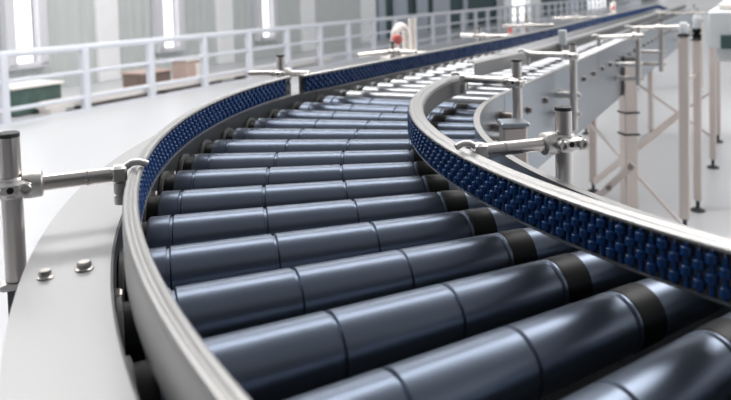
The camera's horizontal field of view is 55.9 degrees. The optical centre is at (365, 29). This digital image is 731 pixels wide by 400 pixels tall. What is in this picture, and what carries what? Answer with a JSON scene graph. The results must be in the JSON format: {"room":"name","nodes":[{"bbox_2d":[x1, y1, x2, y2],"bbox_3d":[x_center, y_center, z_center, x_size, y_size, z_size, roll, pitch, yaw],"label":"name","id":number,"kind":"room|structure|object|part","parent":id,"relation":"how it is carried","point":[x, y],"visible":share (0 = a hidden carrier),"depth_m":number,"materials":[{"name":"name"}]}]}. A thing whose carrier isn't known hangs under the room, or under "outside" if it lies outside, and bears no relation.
{"room":"processing plant","nodes":[
{"label":"processing plant","id":0,"kind":"room"},
{"bbox_2d":[0,0,588,87],"bbox_3d":[14.791,-4.469,48.969,93.750,6.400,87.442,-3,3,-18],"label":"wall","id":1,"kind":"structure","parent":0,"point":[70,22],"depth_m":14.21,"materials":[{"name":"grey paint"}]},
{"bbox_2d":[0,0,49,70],"bbox_3d":[-5.737,-1.814,11.406,0.180,4.940,0.770,0,3,29],"label":"window","id":2,"kind":"structure","parent":1,"relation":"in","point":[15,15],"depth_m":11.52,"materials":[{"name":"white glass"}]},
{"bbox_3d":[-5.793,-1.623,11.428,0.040,4.360,0.350,0,3,29],"label":"pane","id":3,"kind":"part","parent":2,"relation":"part of","materials":[{"name":"white glass"}]},
{"bbox_2d":[93,0,120,81],"bbox_3d":[-4.985,-1.483,12.993,0.240,4.920,0.490,0,3,29],"label":"trim","id":4,"kind":"structure","parent":1,"relation":"attached to","point":[106,22],"depth_m":12.97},
{"bbox_2d":[151,0,185,53],"bbox_3d":[-4.147,-2.000,14.246,0.180,4.940,0.770,0,3,29],"label":"window","id":5,"kind":"structure","parent":1,"relation":"in","point":[163,21],"depth_m":14.36,"materials":[{"name":"white glass"}]},
{"bbox_3d":[-4.203,-1.809,14.267,0.040,4.360,0.350,0,3,29],"label":"pane","id":6,"kind":"part","parent":5,"relation":"part of","materials":[{"name":"white glass"}]},
{"bbox_2d":[214,0,234,63],"bbox_3d":[-3.363,-1.673,15.889,0.240,4.920,0.540,0,3,29],"label":"trim","id":7,"kind":"structure","parent":1,"relation":"attached to","point":[223,9],"depth_m":15.85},
{"bbox_2d":[253,0,278,41],"bbox_3d":[-2.547,-2.187,17.103,0.180,4.940,0.790,0,3,29],"label":"window","id":8,"kind":"structure","parent":1,"relation":"in","point":[265,14],"depth_m":17.22,"materials":[{"name":"white glass"}]},
{"bbox_3d":[-2.603,-1.996,17.125,0.040,4.360,0.370,0,3,29],"label":"pane","id":9,"kind":"part","parent":8,"relation":"part of","materials":[{"name":"white glass"}]},
{"bbox_2d":[299,0,315,51],"bbox_3d":[-1.690,-1.868,18.877,0.240,4.920,0.640,0,3,29],"label":"trim","id":10,"kind":"structure","parent":1,"relation":"attached to","point":[306,7],"depth_m":18.82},
{"bbox_2d":[359,0,376,42],"bbox_3d":[-0.022,-2.063,21.857,0.240,4.920,0.920,0,3,29],"label":"trim","id":11,"kind":"structure","parent":1,"relation":"attached to","point":[367,8],"depth_m":21.70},
{"bbox_2d":[0,0,730,364],"bbox_3d":[9.986,0.245,19.825,31.999,0.080,140.001,0,3,29],"label":"floor","id":12,"kind":"structure","parent":0,"point":[90,139],"depth_m":7.33,"materials":[{"name":"white concrete"}]},
{"bbox_2d":[9,80,64,116],"bbox_3d":[-4.715,0.944,9.537,0.660,0.396,0.804,0,3,29],"label":"crate","id":13,"kind":"object","parent":12,"relation":"on","point":[34,91],"visible":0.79,"depth_m":9.34,"materials":[{"name":"green plastic"}]},
{"bbox_3d":[-4.720,0.762,9.528,0.660,0.032,0.804,0,3,29],"label":"lid","id":14,"kind":"part","parent":13,"relation":"part of","materials":[{"name":"white plastic"}]},
{"bbox_2d":[119,68,172,87],"bbox_3d":[-3.779,0.851,11.925,0.560,0.292,0.720,0,3,29],"label":"cardboard box","id":15,"kind":"object","parent":12,"relation":"on","point":[134,77],"visible":0.64,"depth_m":11.72,"materials":[{"name":"brown cardboard"}]},
{"bbox_3d":[-3.783,0.722,11.919,0.560,0.032,0.720,0,3,29],"label":"lid","id":16,"kind":"part","parent":15,"relation":"part of","materials":[{"name":"cardboard"}]},
{"bbox_2d":[172,57,208,79],"bbox_3d":[-3.221,0.736,12.615,0.460,0.422,0.560,0,3,29],"label":"carton","id":17,"kind":"object","parent":12,"relation":"on","point":[184,68],"visible":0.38,"depth_m":12.40,"materials":[{"name":"beige cardboard"}]},
{"bbox_3d":[-3.226,0.541,12.606,0.460,0.032,0.560,0,3,29],"label":"lid","id":18,"kind":"part","parent":17,"relation":"part of","materials":[{"name":"beige cardboard"}]},
{"bbox_2d":[0,0,640,126],"bbox_3d":[8.671,-0.812,31.971,0.120,0.920,60.001,0,3,29],"label":"safety railing","id":19,"kind":"object","parent":12,"relation":"on","point":[84,71],"visible":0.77,"depth_m":11.78,"materials":[{"name":"white metal"}]},
{"bbox_3d":[-4.468,0.755,8.505,0.110,0.860,0.110,0,3,29],"label":"post","id":20,"kind":"part","parent":19,"relation":"part of","materials":[{"name":"white metal"}]},
{"bbox_3d":[-3.886,0.687,9.545,0.110,0.860,0.110,0,3,29],"label":"post","id":21,"kind":"part","parent":19,"relation":"part of","materials":[{"name":"white metal"}]},
{"bbox_3d":[-3.303,0.619,10.585,0.110,0.860,0.110,0,3,29],"label":"post","id":22,"kind":"part","parent":19,"relation":"part of","materials":[{"name":"white metal"}]},
{"bbox_3d":[-2.721,0.550,11.625,0.110,0.860,0.110,0,3,29],"label":"post","id":23,"kind":"part","parent":19,"relation":"part of","materials":[{"name":"white metal"}]},
{"bbox_3d":[-2.139,0.482,12.665,0.110,0.860,0.110,0,3,29],"label":"post","id":24,"kind":"part","parent":19,"relation":"part of","materials":[{"name":"white metal"}]},
{"bbox_3d":[-1.556,0.414,13.706,0.110,0.860,0.110,0,3,29],"label":"post","id":25,"kind":"part","parent":19,"relation":"part of","materials":[{"name":"white metal"}]},
{"bbox_3d":[8.659,-1.225,31.951,0.096,0.091,60.000,0,3,29],"label":"rail","id":26,"kind":"part","parent":19,"relation":"part of","materials":[{"name":"white metal"}]},
{"bbox_3d":[8.686,-0.890,31.958,43.919,0.053,40.961,-3,3,-18],"label":"rail","id":27,"kind":"part","parent":19,"relation":"part of","materials":[{"name":"white metal"}]},
{"bbox_3d":[-0.974,0.346,14.746,0.110,0.860,0.110,0,3,29],"label":"post","id":28,"kind":"part","parent":19,"relation":"part of","materials":[{"name":"white metal"}]},
{"bbox_3d":[-0.391,0.278,15.786,0.110,0.860,0.110,0,3,29],"label":"post","id":29,"kind":"part","parent":19,"relation":"part of","materials":[{"name":"white metal"}]},
{"bbox_3d":[0.191,0.210,16.826,0.110,0.860,0.110,0,3,29],"label":"post","id":30,"kind":"part","parent":19,"relation":"part of","materials":[{"name":"white metal"}]},
{"bbox_3d":[0.773,0.142,17.866,0.110,0.860,0.110,0,3,29],"label":"post","id":31,"kind":"part","parent":19,"relation":"part of","materials":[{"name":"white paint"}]},
{"bbox_3d":[1.356,0.074,18.906,0.110,0.860,0.110,0,3,29],"label":"post","id":32,"kind":"part","parent":19,"relation":"part of","materials":[{"name":"white metal"}]},
{"bbox_3d":[1.938,0.005,19.946,0.110,0.860,0.110,0,3,29],"label":"post","id":33,"kind":"part","parent":19,"relation":"part of","materials":[{"name":"white metal"}]},
{"bbox_3d":[2.521,-0.063,20.986,0.110,0.860,0.110,0,3,29],"label":"post","id":34,"kind":"part","parent":19,"relation":"part of","materials":[{"name":"white metal"}]},
{"bbox_3d":[3.103,-0.131,22.026,0.110,0.860,0.110,0,3,29],"label":"post","id":35,"kind":"part","parent":19,"relation":"part of","materials":[{"name":"white metal"}]},
{"bbox_3d":[3.685,-0.199,23.067,0.110,0.860,0.110,0,3,29],"label":"post","id":36,"kind":"part","parent":19,"relation":"part of","materials":[{"name":"white metal"}]},
{"bbox_3d":[4.268,-0.267,24.107,0.110,0.860,0.110,0,3,29],"label":"post","id":37,"kind":"part","parent":19,"relation":"part of","materials":[{"name":"white metal"}]},
{"bbox_3d":[4.850,-0.335,25.147,0.110,0.860,0.110,0,3,29],"label":"post","id":38,"kind":"part","parent":19,"relation":"part of","materials":[{"name":"white metal"}]},
{"bbox_3d":[5.432,-0.403,26.187,0.110,0.860,0.110,0,3,29],"label":"post","id":39,"kind":"part","parent":19,"relation":"part of","materials":[{"name":"white metal"}]},
{"bbox_3d":[6.015,-0.471,27.227,0.110,0.860,0.110,0,3,29],"label":"post","id":40,"kind":"part","parent":19,"relation":"part of","materials":[{"name":"white metal"}]},
{"bbox_3d":[7.180,-0.608,29.307,0.110,0.860,0.110,0,3,29],"label":"post","id":41,"kind":"part","parent":19,"relation":"part of","materials":[{"name":"white metal"}]},
{"bbox_3d":[7.762,-0.676,30.347,0.110,0.860,0.110,0,3,29],"label":"post","id":42,"kind":"part","parent":19,"relation":"part of","materials":[{"name":"grey metal"}]},
{"bbox_3d":[8.344,-0.744,31.387,0.110,0.860,0.110,0,3,29],"label":"post","id":43,"kind":"part","parent":19,"relation":"part of","materials":[{"name":"grey metal"}]},
{"bbox_3d":[8.927,-0.812,32.428,0.110,0.860,0.110,0,3,29],"label":"post","id":44,"kind":"part","parent":19,"relation":"part of","materials":[{"name":"white metal"}]},
{"bbox_3d":[9.509,-0.880,33.468,0.110,0.860,0.110,0,3,29],"label":"post","id":45,"kind":"part","parent":19,"relation":"part of","materials":[{"name":"white metal"}]},
{"bbox_3d":[10.674,-1.016,35.548,0.110,0.860,0.110,0,3,29],"label":"post","id":46,"kind":"part","parent":19,"relation":"part of","materials":[{"name":"white metal"}]},
{"bbox_3d":[11.256,-1.084,36.588,0.110,0.860,0.110,0,3,29],"label":"post","id":47,"kind":"part","parent":19,"relation":"part of","materials":[{"name":"white metal"}]},
{"bbox_3d":[11.839,-1.152,37.628,0.110,0.860,0.110,0,3,29],"label":"post","id":48,"kind":"part","parent":19,"relation":"part of","materials":[{"name":"white metal"}]},
{"bbox_2d":[0,54,730,399],"bbox_3d":[0.004,0.761,1.369,1.186,1.281,2.636,-2,3,-7],"label":"conveyor","id":49,"kind":"object","parent":12,"relation":"on","point":[307,241],"depth_m":0.92,"materials":[{"name":"metal"}]},
{"bbox_3d":[-0.525,0.382,1.038,0.040,0.010,0.040,-3,3,-18],"label":"collar plate","id":50,"kind":"part","parent":49,"relation":"part of","materials":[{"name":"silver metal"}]},
{"bbox_3d":[-0.529,0.268,1.033,0.030,0.216,0.030,-3,3,-18],"label":"post","id":51,"kind":"part","parent":49,"relation":"part of","materials":[{"name":"metal"}]},
{"bbox_3d":[-0.452,0.336,1.071,0.230,0.375,0.059,-3,3,-30],"label":"rail bracket","id":52,"kind":"part","parent":49,"relation":"part of","materials":[{"name":"silver metal"}]},
{"bbox_3d":[-0.451,0.231,1.065,0.148,0.024,0.024,-3,3,-23],"label":"arm","id":53,"kind":"part","parent":49,"relation":"part of","materials":[{"name":"metal"}]},
{"bbox_2d":[122,76,291,399],"bbox_3d":[-0.224,0.243,1.228,0.349,0.067,2.219,-2,3,-10],"label":"rail","id":54,"kind":"object","parent":49,"relation":"attached to","point":[182,365],"visible":1,"depth_m":0.68,"materials":[{"name":"metal"}]},
{"bbox_2d":[285,78,290,94],"bbox_3d":[-0.263,0.192,2.336,0.018,0.056,0.036,0,3,23],"label":"joint","id":55,"kind":"object","parent":54,"relation":"attached to","point":[288,80],"visible":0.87,"depth_m":2.33,"materials":[{"name":"metal"}]},
{"bbox_3d":[-0.376,0.163,2.540,0.108,0.024,0.024,-1,3,4],"label":"arm","id":56,"kind":"part","parent":49,"relation":"part of","materials":[{"name":"metal"}]},
{"bbox_3d":[-0.313,0.160,2.531,0.236,0.136,0.067,-1,3,16],"label":"rail bracket","id":57,"kind":"part","parent":49,"relation":"part of","materials":[{"name":"silver metal"}]},
{"bbox_3d":[-0.310,0.163,2.532,0.030,0.128,0.030,-3,3,-18],"label":"post","id":58,"kind":"part","parent":49,"relation":"part of","materials":[{"name":"metal"}]},
{"bbox_3d":[-0.251,0.161,2.509,0.103,0.024,0.024,-1,3,21],"label":"arm","id":59,"kind":"part","parent":49,"relation":"part of","materials":[{"name":"metal"}]},
{"bbox_3d":[0.375,0.156,2.132,0.185,0.024,0.024,1,4,42],"label":"arm","id":60,"kind":"part","parent":49,"relation":"part of","materials":[{"name":"metal"}]},
{"bbox_3d":[0.372,0.255,2.127,0.265,0.336,0.057,1,4,39],"label":"rail bracket","id":61,"kind":"part","parent":49,"relation":"part of","materials":[{"name":"silver metal"}]},
{"bbox_3d":[0.426,0.778,1.945,0.068,1.026,0.068,-2,3,1],"label":"leg","id":62,"kind":"part","parent":49,"relation":"part of","materials":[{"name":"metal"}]},
{"bbox_3d":[0.265,0.204,1.202,0.161,0.024,0.026,-3,3,-18],"label":"arm","id":63,"kind":"part","parent":49,"relation":"part of","materials":[{"name":"metal"}]},
{"bbox_3d":[0.456,0.260,2.067,0.030,0.328,0.030,-3,3,-18],"label":"post","id":64,"kind":"part","parent":49,"relation":"part of","materials":[{"name":"metal"}]},
{"bbox_3d":[0.272,0.321,1.201,0.240,0.362,0.054,-3,3,-18],"label":"rail bracket","id":65,"kind":"part","parent":49,"relation":"part of","materials":[{"name":"silver metal"}]},
{"bbox_3d":[0.357,0.320,1.235,0.030,0.354,0.030,-3,3,-18],"label":"post","id":66,"kind":"part","parent":49,"relation":"part of","materials":[{"name":"metal"}]},
{"bbox_2d":[407,73,730,307],"bbox_3d":[0.283,0.223,1.400,0.350,0.062,1.841,-2,3,-7],"label":"rail","id":67,"kind":"object","parent":49,"relation":"attached to","point":[693,261],"visible":1,"depth_m":0.88,"materials":[{"name":"metal"}]},
{"bbox_3d":[0.299,0.228,1.406,0.307,0.046,1.784,-2,3,-7],"label":"plate","id":68,"kind":"part","parent":67,"relation":"part of","materials":[{"name":"silver metal"}]},
{"bbox_3d":[0.423,0.408,1.402,0.284,0.318,1.617,-2,3,-8],"label":"plate","id":69,"kind":"part","parent":49,"relation":"part of","materials":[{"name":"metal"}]},
{"bbox_2d":[295,7,702,208],"bbox_3d":[2.417,0.438,6.537,1.112,1.280,9.437,0,3,29],"label":"conveyor","id":70,"kind":"object","parent":12,"relation":"on","point":[598,85],"depth_m":3.45,"materials":[{"name":"metal"}]},
{"bbox_3d":[0.040,0.111,3.185,0.213,0.024,0.024,-4,4,-42],"label":"arm","id":71,"kind":"part","parent":70,"relation":"part of","materials":[{"name":"metal"}]},
{"bbox_3d":[0.083,0.122,3.191,0.288,0.124,0.146,-3,3,-18],"label":"rail bracket","id":72,"kind":"part","parent":70,"relation":"part of","materials":[{"name":"silver metal"}]},
{"bbox_3d":[0.129,0.121,3.249,0.030,0.116,0.030,-3,3,-18],"label":"post","id":73,"kind":"part","parent":70,"relation":"part of","materials":[{"name":"metal"}]},
{"bbox_2d":[380,19,426,59],"bbox_3d":[0.214,0.052,3.805,0.106,0.214,0.400,0,3,29],"label":"curved pipe","id":74,"kind":"object","parent":70,"relation":"attached to","point":[408,38],"visible":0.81,"depth_m":3.81,"materials":[{"name":"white plastic"}]},
{"bbox_3d":[0.185,0.106,3.204,0.119,0.024,0.024,0,4,38],"label":"arm","id":75,"kind":"part","parent":70,"relation":"part of","materials":[{"name":"metal"}]},
{"bbox_3d":[0.650,0.037,4.326,0.024,0.024,0.162,-3,3,-29],"label":"arm","id":76,"kind":"part","parent":70,"relation":"part of","materials":[{"name":"metal"}]},
{"bbox_3d":[0.700,0.053,4.250,0.030,0.120,0.030,-3,3,-18],"label":"post","id":77,"kind":"part","parent":70,"relation":"part of","materials":[{"name":"metal"}]},
{"bbox_2d":[299,4,668,93],"bbox_3d":[2.522,-0.052,7.071,0.182,0.211,10.903,0,3,30],"label":"rail","id":78,"kind":"object","parent":70,"relation":"attached to","point":[311,82],"visible":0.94,"depth_m":3.14,"materials":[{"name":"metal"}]},
{"bbox_3d":[0.711,0.049,4.248,0.090,0.128,0.359,-4,4,-44],"label":"rail bracket","id":79,"kind":"part","parent":70,"relation":"part of","materials":[{"name":"silver metal"}]},
{"bbox_3d":[0.784,0.040,4.193,0.178,0.024,0.024,0,3,33],"label":"arm","id":80,"kind":"part","parent":70,"relation":"part of","materials":[{"name":"metal"}]},
{"bbox_3d":[1.110,-0.028,5.168,0.163,0.024,0.024,-1,3,16],"label":"arm","id":81,"kind":"part","parent":70,"relation":"part of","materials":[{"name":"metal"}]},
{"bbox_3d":[1.200,-0.018,5.143,0.030,0.146,0.030,-3,3,-18],"label":"post","id":82,"kind":"part","parent":70,"relation":"part of","materials":[{"name":"metal"}]},
{"bbox_3d":[1.212,-0.022,5.139,0.374,0.154,0.066,-1,3,9],"label":"rail bracket","id":83,"kind":"part","parent":70,"relation":"part of","materials":[{"name":"silver metal"}]},
{"bbox_3d":[1.303,-0.031,5.121,0.187,0.024,0.024,-1,3,12],"label":"arm","id":84,"kind":"part","parent":70,"relation":"part of","materials":[{"name":"metal"}]},
{"bbox_3d":[0.756,0.104,2.859,0.196,0.024,0.024,1,4,41],"label":"arm","id":85,"kind":"part","parent":70,"relation":"part of","materials":[{"name":"metal"}]},
{"bbox_3d":[0.757,0.231,2.860,0.276,0.355,0.054,1,4,41],"label":"rail bracket","id":86,"kind":"part","parent":70,"relation":"part of","materials":[{"name":"silver metal"}]},
{"bbox_3d":[0.843,0.235,2.793,0.030,0.347,0.030,-3,3,-18],"label":"post","id":87,"kind":"part","parent":70,"relation":"part of","materials":[{"name":"metal"}]},
{"bbox_2d":[553,10,595,21],"bbox_3d":[1.994,-0.111,6.579,0.398,0.144,0.092,-1,3,15],"label":"bracket","id":88,"kind":"object","parent":70,"relation":"attached to","point":[575,17],"visible":0.88,"depth_m":6.57,"materials":[{"name":"metal"}]},
{"bbox_3d":[1.897,-0.111,6.595,0.204,0.024,0.024,-2,3,0],"label":"arm","id":89,"kind":"part","parent":88,"relation":"part of","materials":[{"name":"metal"}]},
{"bbox_3d":[2.098,-0.114,6.539,0.178,0.024,0.024,0,3,29],"label":"arm","id":90,"kind":"part","parent":88,"relation":"part of","materials":[{"name":"metal"}]},
{"bbox_2d":[467,4,685,75],"bbox_3d":[2.662,-0.100,6.575,0.098,0.062,8.991,0,3,30],"label":"rail","id":91,"kind":"object","parent":70,"relation":"attached to","point":[484,66],"visible":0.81,"depth_m":3.49,"materials":[{"name":"metal"}]},
{"bbox_2d":[558,30,566,51],"bbox_3d":[1.018,0.064,3.561,0.036,0.124,0.039,0,3,29],"label":"sensor box","id":92,"kind":"object","parent":91,"relation":"attached to","point":[562,34],"visible":0.93,"depth_m":3.55,"materials":[{"name":"grey paint"}]},
{"bbox_3d":[2.799,-0.110,6.790,6.211,0.038,5.776,-3,3,-18],"label":"plate","id":93,"kind":"part","parent":91,"relation":"part of","materials":[{"name":"grey metal"}]},
{"bbox_3d":[2.746,0.103,6.331,0.012,0.328,9.436,0,3,29],"label":"plate","id":94,"kind":"part","parent":70,"relation":"part of","materials":[{"name":"metal"}]},
{"bbox_2d":[607,1,615,14],"bbox_3d":[3.437,-0.295,9.562,0.095,0.195,0.360,0,3,29],"label":"button","id":95,"kind":"object","parent":70,"relation":"attached to","point":[613,4],"visible":0.83,"depth_m":9.48,"materials":[{"name":"red plastic"}]},
{"bbox_3d":[1.450,0.041,3.970,0.247,0.024,0.024,-2,3,-13],"label":"arm","id":96,"kind":"part","parent":70,"relation":"part of","materials":[{"name":"metal"}]},
{"bbox_3d":[1.451,0.159,4.011,0.328,0.340,0.119,-2,3,-8],"label":"rail bracket","id":97,"kind":"part","parent":70,"relation":"part of","materials":[{"name":"silver metal"}]},
{"bbox_3d":[1.627,0.661,4.262,0.082,0.962,0.082,-2,3,-6],"label":"leg","id":98,"kind":"part","parent":70,"relation":"part of","materials":[{"name":"metal"}]},
{"bbox_3d":[1.585,0.159,4.006,0.030,0.332,0.030,-3,3,-18],"label":"post","id":99,"kind":"part","parent":70,"relation":"part of","materials":[{"name":"metal"}]},
{"bbox_2d":[624,20,689,71],"bbox_3d":[1.967,0.109,4.660,0.438,0.347,0.114,-1,3,7],"label":"bracket","id":100,"kind":"object","parent":70,"relation":"attached to","point":[660,26],"visible":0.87,"depth_m":4.63,"materials":[{"name":"metal"}]},
{"bbox_3d":[1.877,-0.012,4.633,0.196,0.024,0.024,-2,3,0],"label":"arm","id":101,"kind":"part","parent":100,"relation":"part of","materials":[{"name":"metal"}]},
{"bbox_3d":[1.990,0.113,4.639,0.030,0.339,0.030,-3,3,-18],"label":"post","id":102,"kind":"part","parent":100,"relation":"part of","materials":[{"name":"metal"}]},
{"bbox_3d":[2.090,-0.019,4.643,0.184,0.024,0.024,-2,3,-6],"label":"arm","id":103,"kind":"part","parent":100,"relation":"part of","materials":[{"name":"metal"}]},
{"bbox_2d":[655,5,707,40],"bbox_3d":[3.249,-0.047,6.890,0.092,0.404,0.732,-4,4,-44],"label":"bracket","id":104,"kind":"object","parent":70,"relation":"attached to","point":[693,12],"visible":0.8,"depth_m":6.92,"materials":[{"name":"metal"}]},
{"bbox_3d":[3.157,-0.169,7.016,0.024,0.024,0.343,-4,4,-43],"label":"arm","id":105,"kind":"part","parent":104,"relation":"part of","materials":[{"name":"metal"}]},
{"bbox_3d":[4.604,0.342,9.528,0.100,0.910,0.100,0,3,29],"label":"leg","id":106,"kind":"part","parent":70,"relation":"part of","materials":[{"name":"metal"}]},
{"bbox_2d":[508,27,511,35],"bbox_3d":[1.167,0.565,5.512,0.035,1.200,0.035,-3,3,-18],"label":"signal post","id":107,"kind":"object","parent":12,"relation":"on","point":[510,28],"visible":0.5,"depth_m":5.47,"materials":[{"name":"red plastic"}]},
{"bbox_2d":[587,34,704,224],"bbox_3d":[1.934,0.595,4.599,0.433,1.184,0.969,-3,3,-18],"label":"support frame","id":108,"kind":"object","parent":12,"relation":"on","point":[684,77],"visible":0.81,"depth_m":4.42,"materials":[{"name":"metal"}]},
{"bbox_3d":[1.639,0.752,4.974,0.052,0.710,0.052,0,3,29],"label":"leg","id":109,"kind":"part","parent":108,"relation":"part of","materials":[{"name":"metal"}]},
{"bbox_2d":[679,22,688,33],"bbox_3d":[1.899,-0.009,4.113,0.048,0.072,0.110,0,3,29],"label":"post cap","id":110,"kind":"object","parent":108,"relation":"on","point":[683,26],"visible":1,"depth_m":4.07,"materials":[{"name":"grey paint"}]},
{"bbox_3d":[1.900,-0.005,4.114,0.048,0.048,0.110,0,3,29],"label":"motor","id":111,"kind":"part","parent":110,"relation":"part of","materials":[{"name":"grey paint"}]},
{"bbox_3d":[1.910,0.589,4.130,0.058,1.102,0.058,0,3,29],"label":"leg","id":112,"kind":"part","parent":108,"relation":"part of","materials":[{"name":"metal"}]},
{"bbox_2d":[692,15,701,37],"bbox_3d":[2.137,-0.019,4.445,0.056,0.148,0.056,-3,3,-18],"label":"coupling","id":113,"kind":"object","parent":108,"relation":"on","point":[696,19],"visible":1,"depth_m":4.42,"materials":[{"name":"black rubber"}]},
{"bbox_3d":[2.155,0.591,4.475,0.049,1.050,0.049,0,3,29],"label":"leg","id":114,"kind":"part","parent":108,"relation":"part of","materials":[{"name":"metal"}]},
{"bbox_2d":[639,48,722,142],"bbox_3d":[3.010,0.556,6.614,0.750,1.000,0.088,0,3,31],"label":"support frame","id":115,"kind":"object","parent":12,"relation":"on","point":[649,90],"visible":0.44,"depth_m":6.52,"materials":[{"name":"metal"}]},
{"bbox_3d":[2.792,0.621,6.750,0.048,0.730,0.048,0,3,29],"label":"leg","id":116,"kind":"part","parent":115,"relation":"part of","materials":[{"name":"metal"}]},
{"bbox_3d":[3.292,0.522,6.441,0.048,0.930,0.048,0,3,29],"label":"leg","id":117,"kind":"part","parent":115,"relation":"part of","materials":[{"name":"metal"}]},
{"bbox_2d":[707,0,730,168],"bbox_3d":[3.008,0.437,5.433,0.571,1.354,2.624,0,3,29],"label":"machine housing","id":118,"kind":"object","parent":12,"relation":"on","point":[719,17],"visible":1,"depth_m":4.39,"materials":[{"name":"grey paint"}]},
{"bbox_3d":[2.784,0.543,5.526,0.051,1.006,0.051,0,3,29],"label":"leg","id":119,"kind":"part","parent":118,"relation":"part of","materials":[{"name":"metal"}]},
{"bbox_3d":[2.301,0.077,4.312,0.140,0.090,0.024,0,3,29],"label":"dark panel","id":120,"kind":"part","parent":118,"relation":"part of","materials":[{"name":"green"}]},
{"bbox_2d":[376,0,642,39],"bbox_3d":[19.478,-4.370,56.407,0.491,5.000,78.479,0,3,29],"label":"window","id":121,"kind":"structure","parent":0,"point":[384,7],"depth_m":27.53,"materials":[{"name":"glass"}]},
{"bbox_2d":[512,0,524,19],"bbox_3d":[7.694,-2.998,35.475,0.100,5.000,2.800,0,3,29],"label":"window","id":122,"kind":"structure","parent":0,"point":[514,2],"depth_m":35.98,"materials":[{"name":"white glass"}]},
{"bbox_2d":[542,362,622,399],"bbox_3d":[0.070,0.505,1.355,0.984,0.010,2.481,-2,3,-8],"label":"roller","id":123,"kind":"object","parent":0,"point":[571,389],"depth_m":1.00,"materials":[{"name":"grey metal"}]},
{"bbox_2d":[589,0,604,8],"bbox_3d":[18.328,-4.242,54.465,0.100,5.000,6.600,0,3,29],"label":"window","id":124,"kind":"structure","parent":0,"point":[589,0],"depth_m":53.87,"materials":[{"name":"white glass"}]}
]}

